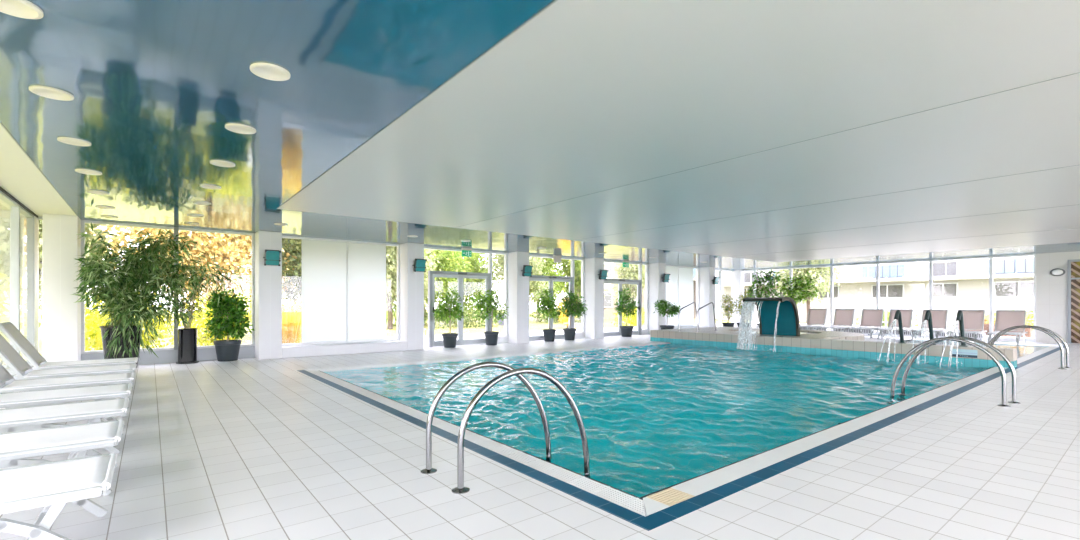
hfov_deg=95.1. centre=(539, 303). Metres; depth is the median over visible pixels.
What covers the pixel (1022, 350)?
ledge
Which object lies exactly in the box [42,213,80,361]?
pillar
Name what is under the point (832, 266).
window
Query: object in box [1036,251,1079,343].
wall
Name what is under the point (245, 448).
floor
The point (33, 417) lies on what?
sun lounger
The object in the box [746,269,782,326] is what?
potted tree
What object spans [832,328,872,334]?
heater
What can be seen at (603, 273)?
floodlight
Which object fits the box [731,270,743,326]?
pillar
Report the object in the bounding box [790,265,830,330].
window
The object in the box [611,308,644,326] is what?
shrub
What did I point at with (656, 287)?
pillar
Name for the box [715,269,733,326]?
window
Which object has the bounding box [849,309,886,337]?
sun lounger
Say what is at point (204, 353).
window
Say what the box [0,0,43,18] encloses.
recessed light
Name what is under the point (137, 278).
bamboo
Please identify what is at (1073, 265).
door
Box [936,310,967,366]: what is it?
spout
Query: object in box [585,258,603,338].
pillar
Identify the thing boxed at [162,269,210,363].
potted plant
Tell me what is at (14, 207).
window
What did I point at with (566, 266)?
tree
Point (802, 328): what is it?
heater
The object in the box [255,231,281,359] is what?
pillar
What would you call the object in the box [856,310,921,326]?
hedge
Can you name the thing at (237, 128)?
recessed light
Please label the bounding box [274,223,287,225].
recessed light
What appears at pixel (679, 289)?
window
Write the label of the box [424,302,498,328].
hedge
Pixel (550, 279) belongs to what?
door
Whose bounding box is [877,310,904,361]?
spout
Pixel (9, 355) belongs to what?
sun lounger
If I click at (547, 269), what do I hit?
tree
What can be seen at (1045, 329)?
pool handrail
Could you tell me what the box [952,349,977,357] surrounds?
sign
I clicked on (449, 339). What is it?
pot
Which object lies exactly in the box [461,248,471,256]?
exit sign
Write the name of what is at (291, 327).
clump
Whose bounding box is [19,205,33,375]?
window
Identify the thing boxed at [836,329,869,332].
grille
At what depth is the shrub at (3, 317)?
10.70 m
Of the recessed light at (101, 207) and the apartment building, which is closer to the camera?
the recessed light at (101, 207)
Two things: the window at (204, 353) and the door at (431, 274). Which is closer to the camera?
the window at (204, 353)
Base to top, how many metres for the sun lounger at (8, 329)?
0.997 m
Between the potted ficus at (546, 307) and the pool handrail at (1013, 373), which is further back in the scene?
the potted ficus at (546, 307)
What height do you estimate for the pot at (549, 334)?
0.400 m
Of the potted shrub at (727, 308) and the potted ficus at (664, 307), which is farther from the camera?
the potted shrub at (727, 308)
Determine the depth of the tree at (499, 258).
34.39 m
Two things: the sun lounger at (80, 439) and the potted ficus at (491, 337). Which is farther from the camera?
the potted ficus at (491, 337)
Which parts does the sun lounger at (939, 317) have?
backrest frame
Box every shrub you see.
[0,273,40,360]
[85,287,180,350]
[164,290,251,345]
[557,294,576,327]
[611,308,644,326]
[719,293,737,326]
[735,288,753,326]
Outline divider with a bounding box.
[813,338,1016,360]
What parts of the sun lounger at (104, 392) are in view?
seat frame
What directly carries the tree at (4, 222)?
on the ground
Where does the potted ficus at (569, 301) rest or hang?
on the floor
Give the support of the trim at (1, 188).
attached to the ceiling
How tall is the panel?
0.029 m
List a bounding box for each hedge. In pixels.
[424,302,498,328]
[529,309,580,323]
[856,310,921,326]
[985,309,1033,330]
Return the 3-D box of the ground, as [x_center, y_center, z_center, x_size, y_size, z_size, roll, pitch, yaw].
[2.475,1.610,21.068,150.000,0.480,150.000,0,0,-38]
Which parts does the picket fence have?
rail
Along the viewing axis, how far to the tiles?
11.80 m
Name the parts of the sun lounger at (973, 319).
backrest frame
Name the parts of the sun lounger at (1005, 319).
seat frame, backrest frame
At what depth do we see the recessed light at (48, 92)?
3.78 m
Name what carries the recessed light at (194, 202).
in the ceiling
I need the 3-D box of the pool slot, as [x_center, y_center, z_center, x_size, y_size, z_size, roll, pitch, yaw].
[2.411,1.381,9.524,10.650,0.238,7.780,0,0,-38]
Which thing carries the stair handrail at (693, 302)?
on the platform
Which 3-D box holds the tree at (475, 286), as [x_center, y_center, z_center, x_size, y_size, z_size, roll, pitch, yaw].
[-5.737,-2.341,36.357,6.321,7.533,5.629,0,0,-17]
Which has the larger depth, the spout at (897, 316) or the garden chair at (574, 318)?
the garden chair at (574, 318)
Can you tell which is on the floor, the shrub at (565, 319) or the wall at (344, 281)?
the wall at (344, 281)
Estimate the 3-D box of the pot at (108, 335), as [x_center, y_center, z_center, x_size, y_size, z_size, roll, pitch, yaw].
[-8.002,0.835,9.455,0.650,0.830,0.650,0,0,-38]
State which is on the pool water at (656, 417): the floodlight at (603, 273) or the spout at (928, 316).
the spout at (928, 316)
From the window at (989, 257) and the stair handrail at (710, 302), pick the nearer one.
the stair handrail at (710, 302)
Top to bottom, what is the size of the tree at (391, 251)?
7.281 m
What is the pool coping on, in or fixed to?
on the floor
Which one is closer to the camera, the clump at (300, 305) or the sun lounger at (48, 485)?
the sun lounger at (48, 485)
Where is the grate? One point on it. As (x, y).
(627, 501)
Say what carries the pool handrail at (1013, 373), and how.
on the floor
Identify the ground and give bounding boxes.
[0,309,954,368]
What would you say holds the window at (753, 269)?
on the floor
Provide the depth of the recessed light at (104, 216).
9.15 m
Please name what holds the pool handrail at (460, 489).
on the floor
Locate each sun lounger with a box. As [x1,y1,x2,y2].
[0,322,137,384]
[0,334,136,395]
[0,364,134,408]
[0,383,131,426]
[0,397,128,458]
[0,419,123,495]
[0,453,116,539]
[800,309,829,330]
[821,309,857,331]
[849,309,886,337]
[877,309,915,338]
[911,309,949,340]
[947,310,986,343]
[987,310,1027,345]
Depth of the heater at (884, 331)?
18.59 m
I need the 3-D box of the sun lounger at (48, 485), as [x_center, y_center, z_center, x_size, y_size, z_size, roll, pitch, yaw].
[-2.974,0.765,2.175,1.668,0.997,0.698,0,0,-38]
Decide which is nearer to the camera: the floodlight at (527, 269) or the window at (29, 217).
the window at (29, 217)
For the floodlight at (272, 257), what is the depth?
10.96 m
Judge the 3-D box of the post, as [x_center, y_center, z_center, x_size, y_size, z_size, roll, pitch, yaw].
[-9.376,-0.185,9.097,0.160,2.870,0.400,0,0,-38]
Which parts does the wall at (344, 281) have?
frosted panel, frosted panel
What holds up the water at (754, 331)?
in the platform
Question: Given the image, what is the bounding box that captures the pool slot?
[320,367,992,499]
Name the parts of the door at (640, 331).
frame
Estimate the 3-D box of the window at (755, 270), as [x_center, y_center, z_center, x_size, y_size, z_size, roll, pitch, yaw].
[10.748,-0.185,22.855,0.100,2.870,1.690,0,0,-38]
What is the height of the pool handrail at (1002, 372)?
1.361 m
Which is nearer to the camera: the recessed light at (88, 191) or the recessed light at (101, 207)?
the recessed light at (88, 191)
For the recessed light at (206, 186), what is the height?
0.016 m
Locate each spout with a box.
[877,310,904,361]
[906,310,935,364]
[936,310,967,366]
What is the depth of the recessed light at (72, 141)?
4.90 m
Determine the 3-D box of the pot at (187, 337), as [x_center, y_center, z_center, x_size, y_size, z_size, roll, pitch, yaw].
[-7.397,0.885,10.367,0.400,0.730,0.400,0,0,-38]
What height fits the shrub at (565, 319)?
1.962 m
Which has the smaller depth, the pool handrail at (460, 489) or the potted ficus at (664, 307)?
the pool handrail at (460, 489)
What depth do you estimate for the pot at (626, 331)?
18.45 m
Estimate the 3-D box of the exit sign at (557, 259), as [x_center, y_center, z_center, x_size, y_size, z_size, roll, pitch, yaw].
[0.592,-1.500,16.676,0.340,0.240,0.060,0,0,-38]
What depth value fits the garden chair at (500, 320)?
20.80 m
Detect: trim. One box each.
[0,0,1079,261]
[0,187,37,217]
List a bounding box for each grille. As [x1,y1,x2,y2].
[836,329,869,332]
[935,332,982,337]
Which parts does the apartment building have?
pane, pane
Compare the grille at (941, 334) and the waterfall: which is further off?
the grille at (941, 334)
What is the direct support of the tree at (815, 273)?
on the terrace
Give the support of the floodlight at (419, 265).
attached to the pillar at (411, 282)
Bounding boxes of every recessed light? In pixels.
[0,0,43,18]
[29,85,73,100]
[57,137,90,145]
[75,169,101,174]
[87,190,109,194]
[95,206,114,208]
[101,215,117,217]
[184,222,198,224]
[187,214,203,216]
[193,201,210,204]
[200,184,220,189]
[210,160,234,166]
[225,123,255,133]
[250,63,289,80]
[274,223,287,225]
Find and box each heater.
[800,327,826,330]
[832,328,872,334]
[879,330,924,335]
[933,332,985,339]
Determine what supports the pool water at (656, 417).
in the basin
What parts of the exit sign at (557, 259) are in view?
sign panel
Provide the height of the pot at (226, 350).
0.440 m
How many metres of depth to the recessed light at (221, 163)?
5.67 m
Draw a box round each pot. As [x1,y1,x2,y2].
[99,325,143,367]
[176,328,198,363]
[213,340,241,360]
[442,333,457,347]
[484,331,498,344]
[542,329,555,341]
[563,328,575,339]
[620,326,633,336]
[660,325,673,329]
[722,322,734,326]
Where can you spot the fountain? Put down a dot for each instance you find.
(777, 315)
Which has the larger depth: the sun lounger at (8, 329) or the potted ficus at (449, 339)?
the potted ficus at (449, 339)
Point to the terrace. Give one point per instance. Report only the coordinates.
(558, 332)
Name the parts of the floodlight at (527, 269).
glass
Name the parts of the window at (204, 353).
sill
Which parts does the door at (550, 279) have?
frame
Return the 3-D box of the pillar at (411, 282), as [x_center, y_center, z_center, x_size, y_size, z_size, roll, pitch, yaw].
[-3.546,-0.185,13.541,0.470,2.870,0.692,0,0,-38]
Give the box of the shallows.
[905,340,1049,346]
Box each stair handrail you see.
[678,302,699,330]
[696,302,717,331]
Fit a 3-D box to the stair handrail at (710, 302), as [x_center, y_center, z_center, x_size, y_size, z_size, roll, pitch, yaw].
[5.399,0.423,15.987,1.150,0.942,0.100,0,0,-38]
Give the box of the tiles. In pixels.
[650,337,1016,367]
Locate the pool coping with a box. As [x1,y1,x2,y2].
[319,343,1058,515]
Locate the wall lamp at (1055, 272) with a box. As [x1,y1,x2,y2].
[1050,268,1064,275]
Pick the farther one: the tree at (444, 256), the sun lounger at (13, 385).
the tree at (444, 256)
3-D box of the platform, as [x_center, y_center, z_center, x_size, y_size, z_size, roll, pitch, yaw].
[7.055,1.070,15.672,4.300,0.360,5.446,0,0,-38]
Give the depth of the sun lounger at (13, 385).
5.64 m
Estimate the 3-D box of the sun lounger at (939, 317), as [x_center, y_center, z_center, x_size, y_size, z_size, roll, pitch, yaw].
[13.383,0.738,16.915,1.688,1.052,0.698,0,0,-38]
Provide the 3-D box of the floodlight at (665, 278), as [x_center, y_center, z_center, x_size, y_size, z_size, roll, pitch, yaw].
[5.007,-1.018,19.701,0.344,0.358,0.244,0,0,-38]
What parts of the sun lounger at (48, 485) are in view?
leg, leg, seat frame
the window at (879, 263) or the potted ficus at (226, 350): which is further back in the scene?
the window at (879, 263)
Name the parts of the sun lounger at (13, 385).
backrest frame, seat frame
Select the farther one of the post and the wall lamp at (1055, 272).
the wall lamp at (1055, 272)
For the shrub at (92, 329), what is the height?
2.058 m
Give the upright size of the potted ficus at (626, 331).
1.892 m
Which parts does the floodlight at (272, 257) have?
glass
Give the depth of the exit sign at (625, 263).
18.76 m
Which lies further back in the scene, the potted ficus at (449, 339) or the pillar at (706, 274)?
the pillar at (706, 274)
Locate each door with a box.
[424,246,507,346]
[529,254,584,340]
[604,260,647,336]
[1068,259,1079,343]
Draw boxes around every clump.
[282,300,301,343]
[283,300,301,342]
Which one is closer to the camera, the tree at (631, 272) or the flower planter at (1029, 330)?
the flower planter at (1029, 330)
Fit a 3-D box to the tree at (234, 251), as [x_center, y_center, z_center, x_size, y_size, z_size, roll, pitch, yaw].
[-12.943,-2.892,19.234,7.420,8.636,7.011,0,0,43]
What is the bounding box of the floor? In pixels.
[0,334,1079,539]
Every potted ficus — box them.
[203,288,253,360]
[433,287,467,347]
[469,288,508,344]
[535,287,564,341]
[559,290,587,339]
[614,287,639,336]
[653,299,683,329]
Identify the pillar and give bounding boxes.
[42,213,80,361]
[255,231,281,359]
[400,243,423,349]
[508,251,528,343]
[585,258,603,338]
[648,263,665,333]
[696,267,714,326]
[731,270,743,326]
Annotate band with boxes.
[297,346,1064,530]
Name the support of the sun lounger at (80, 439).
on the floor
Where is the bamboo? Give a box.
[72,223,244,367]
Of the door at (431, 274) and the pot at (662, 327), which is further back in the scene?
the pot at (662, 327)
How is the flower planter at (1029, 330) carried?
on the terrace
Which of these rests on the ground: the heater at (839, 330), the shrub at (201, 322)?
the shrub at (201, 322)
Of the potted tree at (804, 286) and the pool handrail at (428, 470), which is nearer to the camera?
the pool handrail at (428, 470)
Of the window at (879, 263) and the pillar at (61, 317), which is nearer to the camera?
the pillar at (61, 317)
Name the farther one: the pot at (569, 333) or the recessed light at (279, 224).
the pot at (569, 333)
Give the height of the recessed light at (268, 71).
0.016 m
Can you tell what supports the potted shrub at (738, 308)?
on the floor
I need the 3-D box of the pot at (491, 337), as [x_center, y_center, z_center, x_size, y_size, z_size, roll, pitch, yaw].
[-1.465,1.050,14.924,0.454,0.400,0.454,0,0,-38]
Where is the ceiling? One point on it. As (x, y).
(586, 97)
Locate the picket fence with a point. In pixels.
(919, 309)
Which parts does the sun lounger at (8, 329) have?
ratchet rail, backrest frame, seat frame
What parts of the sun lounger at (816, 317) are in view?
backrest frame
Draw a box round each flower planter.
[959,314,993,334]
[988,317,1033,336]
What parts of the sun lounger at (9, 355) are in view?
backrest frame, seat frame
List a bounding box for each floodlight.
[263,249,280,265]
[412,258,426,271]
[521,265,532,276]
[598,270,608,279]
[662,273,669,282]
[711,276,719,284]
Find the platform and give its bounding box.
[650,326,863,347]
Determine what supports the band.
on the floor
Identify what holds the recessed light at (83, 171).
in the ceiling
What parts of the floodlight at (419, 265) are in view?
glass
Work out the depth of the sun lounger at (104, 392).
4.84 m
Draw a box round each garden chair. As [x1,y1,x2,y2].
[496,315,503,333]
[562,318,580,330]
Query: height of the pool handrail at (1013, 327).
1.362 m
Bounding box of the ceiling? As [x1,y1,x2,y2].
[0,0,1079,269]
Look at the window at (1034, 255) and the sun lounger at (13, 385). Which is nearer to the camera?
the sun lounger at (13, 385)
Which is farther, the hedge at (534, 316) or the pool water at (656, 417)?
the hedge at (534, 316)
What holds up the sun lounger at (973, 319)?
on the floor
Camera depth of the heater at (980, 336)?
17.20 m
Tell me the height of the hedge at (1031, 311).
1.197 m
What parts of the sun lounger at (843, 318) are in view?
backrest frame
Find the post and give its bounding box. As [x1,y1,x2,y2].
[23,216,38,360]
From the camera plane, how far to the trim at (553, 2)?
5.54 m
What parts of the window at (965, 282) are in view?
pane, pane, balcony rail, balcony panel, pane, pane, pane, pane, balcony panel, pane, pane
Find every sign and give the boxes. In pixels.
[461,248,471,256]
[553,255,561,262]
[622,261,628,266]
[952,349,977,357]
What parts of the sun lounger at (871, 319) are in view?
backrest frame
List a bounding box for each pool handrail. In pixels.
[421,362,550,473]
[452,368,589,493]
[891,337,1010,406]
[901,336,1020,403]
[986,326,1064,368]
[991,325,1070,367]
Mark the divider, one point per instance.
(838, 344)
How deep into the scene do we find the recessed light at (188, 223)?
9.93 m
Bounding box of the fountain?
[737,297,799,351]
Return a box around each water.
[323,343,988,496]
[732,330,816,333]
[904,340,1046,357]
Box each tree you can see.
[0,217,126,326]
[90,225,301,336]
[282,238,301,304]
[386,246,440,328]
[386,249,473,325]
[436,252,500,311]
[492,254,555,306]
[529,257,565,320]
[553,259,607,318]
[609,263,644,304]
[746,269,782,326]
[770,265,853,323]
[777,272,819,324]
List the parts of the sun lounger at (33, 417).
seat frame, leg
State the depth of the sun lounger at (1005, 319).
15.58 m
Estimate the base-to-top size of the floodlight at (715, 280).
0.358 m
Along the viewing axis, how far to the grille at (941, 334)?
17.22 m
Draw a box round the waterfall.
[737,301,779,351]
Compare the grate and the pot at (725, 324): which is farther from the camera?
the pot at (725, 324)
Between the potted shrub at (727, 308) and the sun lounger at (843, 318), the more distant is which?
the potted shrub at (727, 308)
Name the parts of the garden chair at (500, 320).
backrest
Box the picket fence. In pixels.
[826,305,978,329]
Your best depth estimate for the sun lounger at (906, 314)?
17.78 m
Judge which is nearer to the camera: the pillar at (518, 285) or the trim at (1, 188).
the trim at (1, 188)
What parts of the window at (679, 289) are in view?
frosted panel, frosted panel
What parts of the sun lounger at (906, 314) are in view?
backrest frame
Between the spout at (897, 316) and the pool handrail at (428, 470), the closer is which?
the pool handrail at (428, 470)
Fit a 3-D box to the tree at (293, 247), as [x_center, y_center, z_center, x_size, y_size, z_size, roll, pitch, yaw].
[-10.641,-1.919,22.626,4.597,6.693,5.707,0,0,-30]
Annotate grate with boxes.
[306,342,668,516]
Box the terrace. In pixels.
[249,322,1033,346]
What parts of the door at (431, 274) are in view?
frame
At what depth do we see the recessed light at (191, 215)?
9.03 m
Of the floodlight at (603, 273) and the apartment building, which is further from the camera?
the apartment building
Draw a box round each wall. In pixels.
[282,235,406,357]
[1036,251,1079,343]
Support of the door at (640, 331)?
on the floor
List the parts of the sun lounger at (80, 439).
seat frame, leg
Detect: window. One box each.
[0,191,18,387]
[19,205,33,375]
[81,220,254,364]
[666,265,708,328]
[715,256,1033,325]
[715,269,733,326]
[743,269,753,327]
[754,267,789,324]
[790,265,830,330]
[831,263,877,334]
[878,260,930,336]
[931,256,990,339]
[991,254,1035,341]

